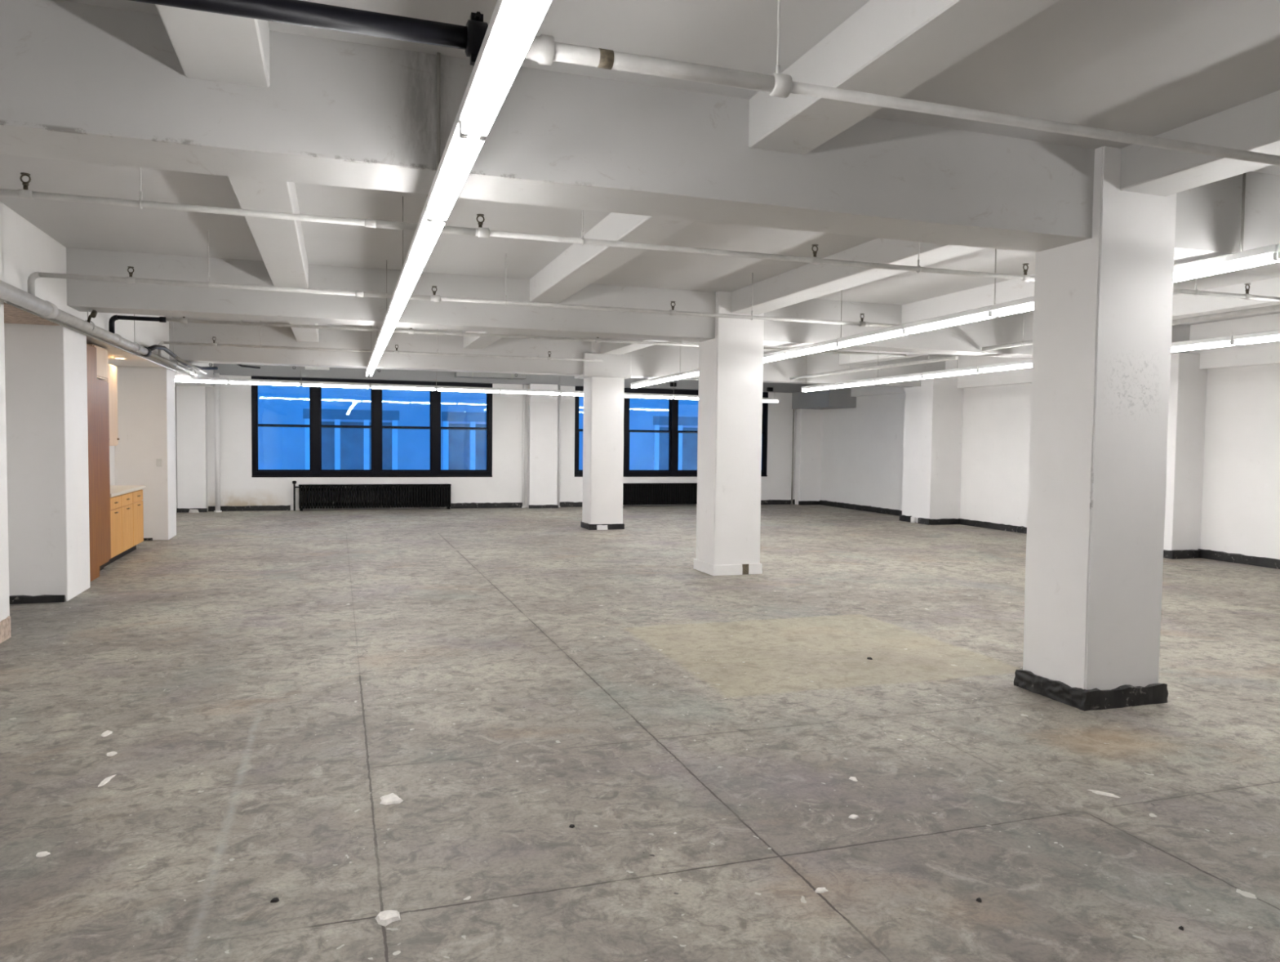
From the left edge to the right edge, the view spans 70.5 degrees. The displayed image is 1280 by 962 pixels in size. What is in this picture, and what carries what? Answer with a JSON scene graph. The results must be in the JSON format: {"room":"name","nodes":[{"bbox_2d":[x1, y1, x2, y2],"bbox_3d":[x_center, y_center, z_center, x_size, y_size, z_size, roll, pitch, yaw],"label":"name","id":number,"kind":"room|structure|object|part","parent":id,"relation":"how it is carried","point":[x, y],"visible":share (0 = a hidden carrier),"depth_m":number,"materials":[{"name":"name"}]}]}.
{"room":"empty office space","nodes":[
{"label":"empty office space","id":0,"kind":"room"},
{"bbox_2d":[0,201,213,621],"bbox_3d":[-5.663,-0.500,7.740,0.870,3.420,24.300,0,3,-18],"label":"wall","id":1,"kind":"structure","parent":0,"point":[45,535],"depth_m":8.70,"materials":[{"name":"white paint"}]},
{"bbox_2d":[0,615,10,643],"bbox_3d":[-4.830,1.181,6.654,0.012,0.178,1.160,0,3,-18],"label":"trim","id":2,"kind":"structure","parent":1,"relation":"attached to","point":[5,624],"depth_m":7.09,"materials":[{"name":"paint"}]},
{"bbox_2d":[4,302,59,325],"bbox_3d":[-5.611,-1.450,7.764,0.690,0.007,1.640,0,3,-18],"label":"trim","id":3,"kind":"structure","parent":1,"relation":"attached to","point":[12,314],"depth_m":8.12,"materials":[{"name":"paint"}]},
{"bbox_2d":[8,537,152,604],"bbox_3d":[-6.768,1.003,11.262,0.704,0.079,5.568,0,3,-18],"label":"baseboard","id":4,"kind":"structure","parent":1,"relation":"attached to","point":[14,599],"depth_m":8.67,"materials":[{"name":"black rubber"}]},
{"bbox_2d":[6,301,177,372],"bbox_3d":[-6.230,-1.589,10.876,0.026,0.025,7.900,0,3,-18],"label":"conduit","id":5,"kind":"object","parent":1,"relation":"attached to","point":[7,302],"visible":0.91,"depth_m":9.34,"materials":[{"name":"grey metal"}]},
{"bbox_2d":[87,343,108,379],"bbox_3d":[-6.553,-1.379,10.456,0.590,0.365,0.650,0,3,-18],"label":"upper cabinet","id":6,"kind":"object","parent":1,"relation":"attached to","point":[102,369],"visible":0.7,"depth_m":10.58,"materials":[{"name":"brown wood"}]},
{"bbox_3d":[-6.282,-1.383,10.549,0.018,0.340,0.625,0,3,-18],"label":"door","id":7,"kind":"part","parent":6,"relation":"part of","materials":[{"name":"brown wood"}]},
{"bbox_2d":[102,363,119,445],"bbox_3d":[-7.053,-0.992,11.584,0.355,1.090,1.730,0,3,-18],"label":"upper cabinet","id":8,"kind":"object","parent":1,"relation":"attached to","point":[112,380],"visible":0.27,"depth_m":12.19,"materials":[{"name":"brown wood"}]},
{"bbox_3d":[-7.102,-1.019,12.179,0.020,1.070,0.550,0,3,-18],"label":"door","id":9,"kind":"part","parent":8,"relation":"part of","materials":[{"name":"brown wood"}]},
{"bbox_2d":[156,458,162,466],"bbox_3d":[-7.391,-0.284,13.916,0.080,0.120,0.022,0,3,-18],"label":"light switch","id":10,"kind":"object","parent":1,"relation":"attached to","point":[159,461],"visible":1,"depth_m":13.92,"materials":[{"name":"plastic"}]},
{"bbox_2d":[176,374,795,511],"bbox_3d":[-2.559,-1.077,21.597,15.550,3.420,0.560,0,3,-18],"label":"wall","id":11,"kind":"structure","parent":0,"point":[195,405],"depth_m":21.28,"materials":[{"name":"white paint"}]},
{"bbox_2d":[176,498,819,512],"bbox_3d":[-2.521,0.574,21.498,15.249,0.131,0.322,0,3,-18],"label":"baseboard","id":12,"kind":"structure","parent":11,"relation":"attached to","point":[566,504],"depth_m":21.22,"materials":[{"name":"black rubber"}]},
{"bbox_2d":[574,386,768,476],"bbox_3d":[0.852,-1.214,22.776,5.170,2.210,0.155,0,3,-18],"label":"window","id":13,"kind":"structure","parent":11,"relation":"in","point":[673,431],"depth_m":22.68,"materials":[{"name":"black metal"}]},
{"bbox_3d":[-0.993,-1.686,22.184,1.116,0.960,0.035,0,3,-18],"label":"sash","id":14,"kind":"part","parent":13,"relation":"part of","materials":[{"name":"blue glass"}]},
{"bbox_3d":[-0.992,-0.745,22.187,1.116,1.040,0.035,0,3,-18],"label":"sash","id":15,"kind":"part","parent":13,"relation":"part of","materials":[{"name":"blue glass"}]},
{"bbox_3d":[0.233,-0.748,22.597,1.116,1.040,0.035,0,3,-18],"label":"sash","id":16,"kind":"part","parent":13,"relation":"part of","materials":[{"name":"blue glass"}]},
{"bbox_3d":[0.232,-1.689,22.593,1.116,0.960,0.035,0,3,-18],"label":"sash","id":17,"kind":"part","parent":13,"relation":"part of","materials":[{"name":"blue glass"}]},
{"bbox_3d":[0.854,-0.126,22.782,5.170,0.035,0.065,0,3,-18],"label":"sill","id":18,"kind":"part","parent":13,"relation":"part of","materials":[{"name":"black paint"}]},
{"bbox_3d":[1.458,-0.752,23.006,1.116,1.040,0.035,0,3,-18],"label":"sash","id":19,"kind":"part","parent":13,"relation":"part of","materials":[{"name":"blue glass"}]},
{"bbox_3d":[1.456,-1.693,23.003,1.116,0.960,0.035,0,3,-18],"label":"sash","id":20,"kind":"part","parent":13,"relation":"part of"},
{"bbox_3d":[2.682,-0.756,23.416,1.116,1.040,0.035,0,3,-18],"label":"sash","id":21,"kind":"part","parent":13,"relation":"part of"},
{"bbox_3d":[2.681,-1.697,23.412,1.116,0.960,0.035,0,3,-18],"label":"sash","id":22,"kind":"part","parent":13,"relation":"part of","materials":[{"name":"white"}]},
{"bbox_2d":[0,504,1279,961],"bbox_3d":[1.276,1.287,10.148,15.850,0.200,24.900,0,3,-18],"label":"floor","id":23,"kind":"structure","parent":0,"point":[260,681],"depth_m":4.64,"materials":[{"name":"concrete"}]},
{"bbox_2d":[35,850,50,856],"bbox_3d":[-2.301,1.436,3.490,0.050,0.007,0.040,0,3,-18],"label":"chip","id":24,"kind":"object","parent":23,"relation":"on","point":[41,853],"visible":1,"depth_m":3.48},
{"bbox_2d":[86,343,99,582],"bbox_3d":[-6.376,-0.197,9.976,0.615,2.600,0.440,0,3,-18],"label":"tall cabinet","id":25,"kind":"object","parent":23,"relation":"on","point":[91,371],"visible":0.26,"depth_m":10.07,"materials":[{"name":"brown wood"}]},
{"bbox_2d":[97,378,111,570],"bbox_3d":[-6.568,-0.053,10.515,0.592,2.260,0.650,0,3,-18],"label":"pantry cabinet","id":26,"kind":"object","parent":23,"relation":"on","point":[103,416],"visible":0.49,"depth_m":10.63,"materials":[{"name":"brown wood"}]},
{"bbox_2d":[97,774,115,786],"bbox_3d":[-2.499,1.401,4.243,0.029,0.007,0.154,0,3,-5],"label":"chip","id":27,"kind":"object","parent":23,"relation":"on","point":[106,780],"visible":1,"depth_m":4.23,"materials":[{"name":"white paint"}]},
{"bbox_2d":[101,729,112,736],"bbox_3d":[-2.891,1.366,4.911,0.051,0.007,0.112,0,3,-18],"label":"chip","id":28,"kind":"object","parent":23,"relation":"on","point":[107,732],"visible":1,"depth_m":4.90,"materials":[{"name":"white paint"}]},
{"bbox_2d":[106,751,117,755],"bbox_3d":[-2.682,1.383,4.593,0.050,0.007,0.058,0,3,-18],"label":"chip","id":29,"kind":"object","parent":23,"relation":"on","point":[113,753],"visible":1,"depth_m":4.59,"materials":[{"name":"white paint"}]},
{"bbox_2d":[103,488,143,566],"bbox_3d":[-7.008,0.583,11.844,0.596,0.860,2.050,0,3,-18],"label":"base cabinet","id":30,"kind":"object","parent":23,"relation":"on","point":[126,517],"visible":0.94,"depth_m":11.84,"materials":[{"name":"brown wood"}]},
{"bbox_3d":[-6.540,0.272,11.266,0.020,0.145,0.665,0,3,-18],"label":"drawer","id":31,"kind":"part","parent":30,"relation":"part of","materials":[{"name":"brown wood"}]},
{"bbox_3d":[-6.544,0.644,11.282,0.020,0.580,0.665,0,3,-18],"label":"door","id":32,"kind":"part","parent":30,"relation":"part of","materials":[{"name":"brown wood"}]},
{"bbox_3d":[-6.755,0.241,11.910,0.020,0.145,0.665,0,3,-18],"label":"drawer","id":33,"kind":"part","parent":30,"relation":"part of","materials":[{"name":"brown wood"}]},
{"bbox_3d":[-6.759,0.613,11.926,0.020,0.580,0.665,0,3,-18],"label":"door","id":34,"kind":"part","parent":30,"relation":"part of","materials":[{"name":"brown wood"}]},
{"bbox_2d":[110,484,146,497],"bbox_3d":[-7.008,0.082,11.833,0.607,0.138,2.085,0,3,-18],"label":"countertop","id":35,"kind":"structure","parent":30,"relation":"on","point":[115,490],"depth_m":12.04,"materials":[{"name":"beige laminate"}]},
{"bbox_3d":[-6.971,0.209,12.554,0.020,0.145,0.665,0,3,-18],"label":"drawer","id":36,"kind":"part","parent":30,"relation":"part of","materials":[{"name":"brown wood"}]},
{"bbox_3d":[-6.975,0.582,12.570,0.020,0.580,0.665,0,3,-18],"label":"door","id":37,"kind":"part","parent":30,"relation":"part of","materials":[{"name":"brown wood"}]},
{"bbox_2d":[188,509,199,512],"bbox_3d":[-9.392,0.631,19.055,0.202,0.070,0.075,0,3,-18],"label":"chip","id":38,"kind":"object","parent":23,"relation":"on","point":[190,510],"visible":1,"depth_m":19.03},
{"bbox_2d":[213,373,222,511],"bbox_3d":[-8.962,-0.806,19.194,0.146,2.940,0.150,0,3,-18],"label":"riser pipe","id":39,"kind":"object","parent":23,"relation":"on","point":[216,385],"visible":1,"depth_m":19.16,"materials":[{"name":"white metal"}]},
{"bbox_2d":[270,897,279,902],"bbox_3d":[-1.275,1.462,3.159,0.030,0.009,0.020,0,3,-18],"label":"crumb","id":40,"kind":"object","parent":23,"relation":"on","point":[275,899],"visible":1,"depth_m":3.15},
{"bbox_2d":[292,480,451,511],"bbox_3d":[-5.983,0.319,20.334,3.412,0.660,0.190,0,3,-18],"label":"radiator","id":41,"kind":"object","parent":23,"relation":"on","point":[407,495],"visible":1,"depth_m":20.28,"materials":[{"name":"black metal"}]},
{"bbox_2d":[375,909,400,926],"bbox_3d":[-0.849,1.468,3.049,0.082,0.016,0.087,0,3,-18],"label":"chip","id":42,"kind":"object","parent":23,"relation":"on","point":[384,917],"visible":1,"depth_m":3.04,"materials":[{"name":"white paint"}]},
{"bbox_2d":[379,792,403,804],"bbox_3d":[-1.118,1.423,4.064,0.102,0.011,0.118,0,3,-18],"label":"chip","id":43,"kind":"object","parent":23,"relation":"on","point":[391,798],"visible":1,"depth_m":4.04,"materials":[{"name":"white paint"}]},
{"bbox_2d":[521,384,525,507],"bbox_3d":[-2.750,-0.834,21.460,0.082,2.940,0.084,0,3,-18],"label":"riser pipe","id":44,"kind":"object","parent":23,"relation":"on","point":[524,385],"visible":1,"depth_m":21.45,"materials":[{"name":"white metal"}]},
{"bbox_2d":[557,385,560,506],"bbox_3d":[-1.944,-0.836,21.730,0.082,2.940,0.084,0,3,-18],"label":"riser pipe","id":45,"kind":"object","parent":23,"relation":"on","point":[559,386],"visible":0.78,"depth_m":21.72,"materials":[{"name":"white metal"}]},
{"bbox_2d":[574,341,631,529],"bbox_3d":[-0.704,-0.827,16.666,0.880,3.400,0.700,0,3,-18],"label":"column","id":46,"kind":"structure","parent":23,"relation":"on","point":[604,380],"depth_m":16.42,"materials":[{"name":"white paint"}]},
{"bbox_2d":[622,482,697,504],"bbox_3d":[0.874,0.299,22.627,3.432,0.660,0.190,0,3,-18],"label":"radiator","id":47,"kind":"object","parent":23,"relation":"on","point":[668,493],"visible":0.65,"depth_m":22.43,"materials":[{"name":"black metal"}]},
{"bbox_2d":[693,291,764,575],"bbox_3d":[1.115,-0.577,11.284,0.659,3.420,0.640,0,3,-18],"label":"column","id":48,"kind":"structure","parent":23,"relation":"on","point":[730,401],"depth_m":11.03,"materials":[{"name":"white paint"}]},
{"bbox_2d":[791,408,794,504],"bbox_3d":[4.006,-0.634,23.741,0.064,2.500,0.066,0,3,-18],"label":"riser pipe","id":49,"kind":"object","parent":23,"relation":"on","point":[793,439],"visible":1,"depth_m":23.72,"materials":[{"name":"white metal"}]},
{"bbox_2d":[814,887,827,893],"bbox_3d":[0.655,1.481,3.281,0.049,0.007,0.034,0,3,-18],"label":"chip","id":50,"kind":"object","parent":23,"relation":"on","point":[820,890],"visible":1,"depth_m":3.27,"materials":[{"name":"white paint"}]},
{"bbox_2d":[848,776,857,781],"bbox_3d":[1.034,1.437,4.371,0.036,0.007,0.048,-1,3,-37],"label":"chip","id":51,"kind":"object","parent":23,"relation":"on","point":[853,778],"visible":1,"depth_m":4.37,"materials":[{"name":"white paint"}]},
{"bbox_2d":[848,813,858,818],"bbox_3d":[0.926,1.455,3.926,0.042,0.007,0.035,-1,3,-39],"label":"chip","id":52,"kind":"object","parent":23,"relation":"on","point":[852,815],"visible":1,"depth_m":3.92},
{"bbox_2d":[910,516,915,522],"bbox_3d":[5.628,0.802,18.652,0.100,0.120,0.100,0,3,-18],"label":"pipe stub","id":53,"kind":"object","parent":23,"relation":"on","point":[913,519],"visible":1,"depth_m":18.61,"materials":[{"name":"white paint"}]},
{"bbox_2d":[1013,146,1176,711],"bbox_3d":[2.959,-0.315,5.857,0.671,3.420,0.623,0,3,-18],"label":"column","id":54,"kind":"structure","parent":23,"relation":"on","point":[1102,326],"depth_m":5.63,"materials":[{"name":"white paint"}]},
{"bbox_2d":[1088,789,1119,797],"bbox_3d":[2.163,1.457,4.224,0.143,0.006,0.035,2,3,31],"label":"chip","id":55,"kind":"object","parent":23,"relation":"on","point":[1098,792],"visible":1,"depth_m":4.22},
{"bbox_2d":[0,0,1279,408],"bbox_3d":[1.314,-1.869,10.008,15.850,1.120,24.900,0,3,-18],"label":"ceiling","id":56,"kind":"structure","parent":0,"point":[213,109],"depth_m":4.97,"materials":[{"name":"white paint"}]},
{"bbox_2d":[0,280,217,376],"bbox_3d":[-4.544,-1.739,6.475,0.361,0.806,21.307,0,3,-18],"label":"pipe","id":57,"kind":"object","parent":56,"relation":"hanging from","point":[46,308],"visible":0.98,"depth_m":8.71,"materials":[{"name":"white metal"}]},
{"bbox_2d":[174,355,207,373],"bbox_3d":[-7.192,-1.846,14.553,0.040,0.048,3.100,0,3,-18],"label":"conduit","id":58,"kind":"object","parent":56,"relation":"attached to","point":[175,357],"visible":1,"depth_m":14.18,"materials":[{"name":"grey metal"}]},
{"bbox_2d":[305,366,328,369],"bbox_3d":[-7.061,-2.473,19.802,0.500,0.080,0.060,0,3,-18],"label":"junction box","id":59,"kind":"object","parent":56,"relation":"attached to","point":[306,367],"visible":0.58,"depth_m":19.77,"materials":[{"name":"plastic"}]},
{"bbox_2d":[157,320,602,361],"bbox_3d":[-3.777,-2.134,14.045,6.644,0.670,0.060,0,3,-18],"label":"pipe","id":60,"kind":"object","parent":56,"relation":"hanging from","point":[214,344],"visible":0.95,"depth_m":13.87,"materials":[{"name":"white metal"}]},
{"bbox_2d":[208,363,676,382],"bbox_3d":[-2.807,-2.315,17.422,10.460,0.583,0.060,0,3,-18],"label":"pipe","id":61,"kind":"object","parent":56,"relation":"hanging from","point":[209,363],"visible":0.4,"depth_m":16.75,"materials":[{"name":"metal"}]},
{"bbox_2d":[236,364,260,368],"bbox_3d":[-7.063,-2.074,15.788,0.214,0.178,0.936,2,3,26],"label":"flexible hose","id":62,"kind":"object","parent":61,"relation":"attached to","point":[240,365],"visible":0.43,"depth_m":16.06,"materials":[{"name":"metal"}]},
{"bbox_2d":[365,0,551,376],"bbox_3d":[-1.972,-1.778,7.372,0.106,0.774,16.612,0,3,-18],"label":"fluorescent light","id":63,"kind":"object","parent":56,"relation":"hanging from","point":[513,24],"visible":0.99,"depth_m":3.12,"materials":[{"name":"white metal"}]},
{"bbox_3d":[-4.170,-2.135,14.042,0.060,0.686,0.040,0,3,-18],"label":"hanger rod","id":64,"kind":"part","parent":63,"relation":"part of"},
{"bbox_3d":[-2.571,-1.905,9.190,0.060,0.679,0.040,0,3,-18],"label":"hanger rod","id":65,"kind":"part","parent":63,"relation":"part of","materials":[{"name":"grey metal"}]},
{"bbox_3d":[-1.772,-1.789,6.764,0.060,0.676,0.040,0,3,-18],"label":"hanger rod","id":66,"kind":"part","parent":63,"relation":"part of","materials":[{"name":"grey metal"}]},
{"bbox_2d":[459,124,467,138],"bbox_3d":[-0.613,-1.216,3.148,0.028,0.046,0.022,0,3,-18],"label":"socket","id":67,"kind":"object","parent":63,"relation":"attached to","point":[461,136],"depth_m":3.14,"materials":[{"name":"plastic"}]},
{"bbox_2d":[460,120,469,135],"bbox_3d":[-0.603,-1.215,3.117,0.028,0.046,0.022,0,3,-18],"label":"socket","id":68,"kind":"object","parent":63,"relation":"attached to","point":[462,133],"depth_m":3.11,"materials":[{"name":"plastic"}]},
{"bbox_2d":[477,126,486,141],"bbox_3d":[-0.552,-1.216,3.168,0.028,0.046,0.022,0,3,-18],"label":"socket","id":69,"kind":"object","parent":63,"relation":"attached to","point":[480,139],"depth_m":3.16,"materials":[{"name":"plastic"}]},
{"bbox_2d":[27,231,902,327],"bbox_3d":[-1.008,-1.873,8.914,8.646,0.670,0.065,0,3,-18],"label":"pipe","id":70,"kind":"object","parent":56,"relation":"hanging from","point":[32,277],"visible":0.98,"depth_m":8.52,"materials":[{"name":"white metal"}]},
{"bbox_2d":[174,370,778,402],"bbox_3d":[-2.790,-2.215,18.013,12.332,0.924,0.104,0,3,-19],"label":"fluorescent light","id":71,"kind":"object","parent":56,"relation":"hanging from","point":[199,379],"visible":0.75,"depth_m":17.49,"materials":[{"name":"white metal"}]},
{"bbox_2d":[454,371,526,379],"bbox_3d":[-3.433,-2.557,20.806,1.600,0.405,0.350,0,3,-18],"label":"air duct","id":72,"kind":"object","parent":56,"relation":"attached to","point":[457,374],"visible":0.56,"depth_m":20.68,"materials":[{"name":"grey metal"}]},
{"bbox_2d":[108,315,906,355],"bbox_3d":[-1.012,-2.007,11.915,10.550,0.670,0.065,0,3,-18],"label":"pipe","id":73,"kind":"object","parent":56,"relation":"hanging from","point":[162,319],"visible":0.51,"depth_m":11.28,"materials":[{"name":"white metal"}]},
{"bbox_2d":[0,167,1279,301],"bbox_3d":[2.639,-1.832,7.054,14.410,0.502,0.065,0,3,-18],"label":"pipe","id":74,"kind":"object","parent":56,"relation":"hanging from","point":[24,193],"visible":0.97,"depth_m":5.88,"materials":[{"name":"white metal"}]},
{"bbox_2d":[670,382,676,386],"bbox_3d":[0.825,-2.385,22.423,0.140,0.100,0.100,0,3,-18],"label":"bracket","id":75,"kind":"object","parent":56,"relation":"attached to","point":[671,383],"visible":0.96,"depth_m":22.38,"materials":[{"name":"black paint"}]},
{"bbox_2d":[129,0,1279,165],"bbox_3d":[3.583,-1.679,4.390,14.510,0.550,0.112,0,3,-18],"label":"pipe","id":76,"kind":"object","parent":56,"relation":"hanging from","point":[543,49],"visible":0.79,"depth_m":3.15,"materials":[{"name":"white metal"}]},
{"bbox_2d":[766,386,773,391],"bbox_3d":[3.337,-2.353,23.265,0.140,0.100,0.100,0,3,-18],"label":"bracket","id":77,"kind":"object","parent":56,"relation":"attached to","point":[768,388],"visible":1,"depth_m":23.23,"materials":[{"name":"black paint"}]},
{"bbox_2d":[790,349,958,379],"bbox_3d":[3.704,-2.122,15.070,0.100,0.608,5.001,0,3,-18],"label":"pipe","id":78,"kind":"object","parent":56,"relation":"hanging from","point":[928,360],"visible":0.95,"depth_m":14.57,"materials":[{"name":"white metal"}]},
{"bbox_2d":[630,243,1279,387],"bbox_3d":[2.293,-1.918,10.310,0.107,0.784,15.243,0,2,-19],"label":"fluorescent light","id":79,"kind":"object","parent":56,"relation":"hanging from","point":[1269,254],"visible":0.71,"depth_m":8.14,"materials":[{"name":"white metal"}]},
{"bbox_3d":[0.675,-2.133,15.125,0.060,0.672,0.040,0,2,-19],"label":"hanger rod","id":80,"kind":"part","parent":79,"relation":"part of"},
{"bbox_3d":[2.293,-1.925,10.310,0.060,0.622,0.040,0,2,-19],"label":"hanger rod","id":81,"kind":"part","parent":79,"relation":"part of","materials":[{"name":"grey metal"}]},
{"bbox_3d":[3.102,-1.822,7.903,0.060,0.597,0.040,0,2,-19],"label":"hanger rod","id":82,"kind":"part","parent":79,"relation":"part of","materials":[{"name":"grey metal"}]},
{"bbox_2d":[1272,252,1278,260],"bbox_3d":[3.872,-1.367,5.513,0.028,0.046,0.022,0,2,-19],"label":"socket","id":83,"kind":"object","parent":79,"relation":"attached to","point":[1275,255],"depth_m":5.50,"materials":[{"name":"plastic"}]},
{"bbox_2d":[801,329,1279,391],"bbox_3d":[5.211,-1.884,11.550,0.106,0.815,12.742,0,2,-19],"label":"fluorescent light","id":84,"kind":"object","parent":56,"relation":"hanging from","point":[1235,340],"visible":0.66,"depth_m":12.30,"materials":[{"name":"white metal"}]},
{"bbox_2d":[981,304,1279,351],"bbox_3d":[5.364,-1.887,9.647,0.109,0.558,5.151,0,3,-18],"label":"pipe","id":85,"kind":"object","parent":56,"relation":"hanging from","point":[1272,308],"visible":0.45,"depth_m":8.92,"materials":[{"name":"white metal"}]},
{"bbox_2d":[1240,172,1246,251],"bbox_3d":[3.900,-1.735,5.855,0.017,0.560,0.017,1,3,4],"label":"conduit","id":86,"kind":"object","parent":56,"relation":"attached to","point":[1243,194],"visible":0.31,"depth_m":5.85,"materials":[{"name":"grey metal"}]},
{"bbox_2d":[794,352,1279,559],"bbox_3d":[8.238,-0.544,12.441,0.880,3.420,24.400,0,3,-18],"label":"wall","id":87,"kind":"structure","parent":0,"point":[935,449],"depth_m":17.28,"materials":[{"name":"white paint"}]},
{"bbox_2d":[819,499,1279,568],"bbox_3d":[6.935,0.924,16.034,0.784,0.137,16.100,0,3,-18],"label":"baseboard","id":88,"kind":"structure","parent":87,"relation":"attached to","point":[1200,553],"depth_m":16.84,"materials":[{"name":"black rubber"}]},
{"label":"outside","id":89,"kind":"structure","parent":0,"visible":0},
{"bbox_2d":[251,375,761,477],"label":"window","id":90,"kind":"structure","parent":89,"point":[278,447],"depth_m":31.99,"materials":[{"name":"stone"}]},
{"bbox_3d":[-11.385,-1.240,31.039,0.180,1.780,0.260,0,3,-18],"label":"window post","id":91,"kind":"part","parent":90,"relation":"part of","materials":[{"name":"blue glass"}]},
{"bbox_3d":[-10.475,-1.243,31.344,0.180,1.780,0.260,0,3,-18],"label":"window post","id":92,"kind":"part","parent":90,"relation":"part of","materials":[{"name":"blue glass"}]},
{"bbox_3d":[-9.564,-1.246,31.648,0.180,1.780,0.260,0,3,-18],"label":"window post","id":93,"kind":"part","parent":90,"relation":"part of","materials":[{"name":"blue glass"}]},
{"bbox_3d":[-8.654,-1.248,31.953,0.180,1.780,0.260,0,3,-18],"label":"window post","id":94,"kind":"part","parent":90,"relation":"part of","materials":[{"name":"blue glass"}]},
{"bbox_3d":[-6.984,-1.253,32.511,0.180,1.780,0.260,0,3,-18],"label":"window post","id":95,"kind":"part","parent":90,"relation":"part of","materials":[{"name":"blue glass"}]},
{"bbox_3d":[-6.074,-1.256,32.815,0.180,1.780,0.260,0,3,-18],"label":"window post","id":96,"kind":"part","parent":90,"relation":"part of","materials":[{"name":"blue glass"}]},
{"bbox_3d":[0.612,-1.276,35.051,0.180,1.780,0.260,0,3,-18],"label":"window post","id":97,"kind":"part","parent":90,"relation":"part of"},
{"bbox_3d":[1.522,-1.279,35.356,0.180,1.780,0.260,0,3,-18],"label":"window post","id":98,"kind":"part","parent":90,"relation":"part of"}
]}

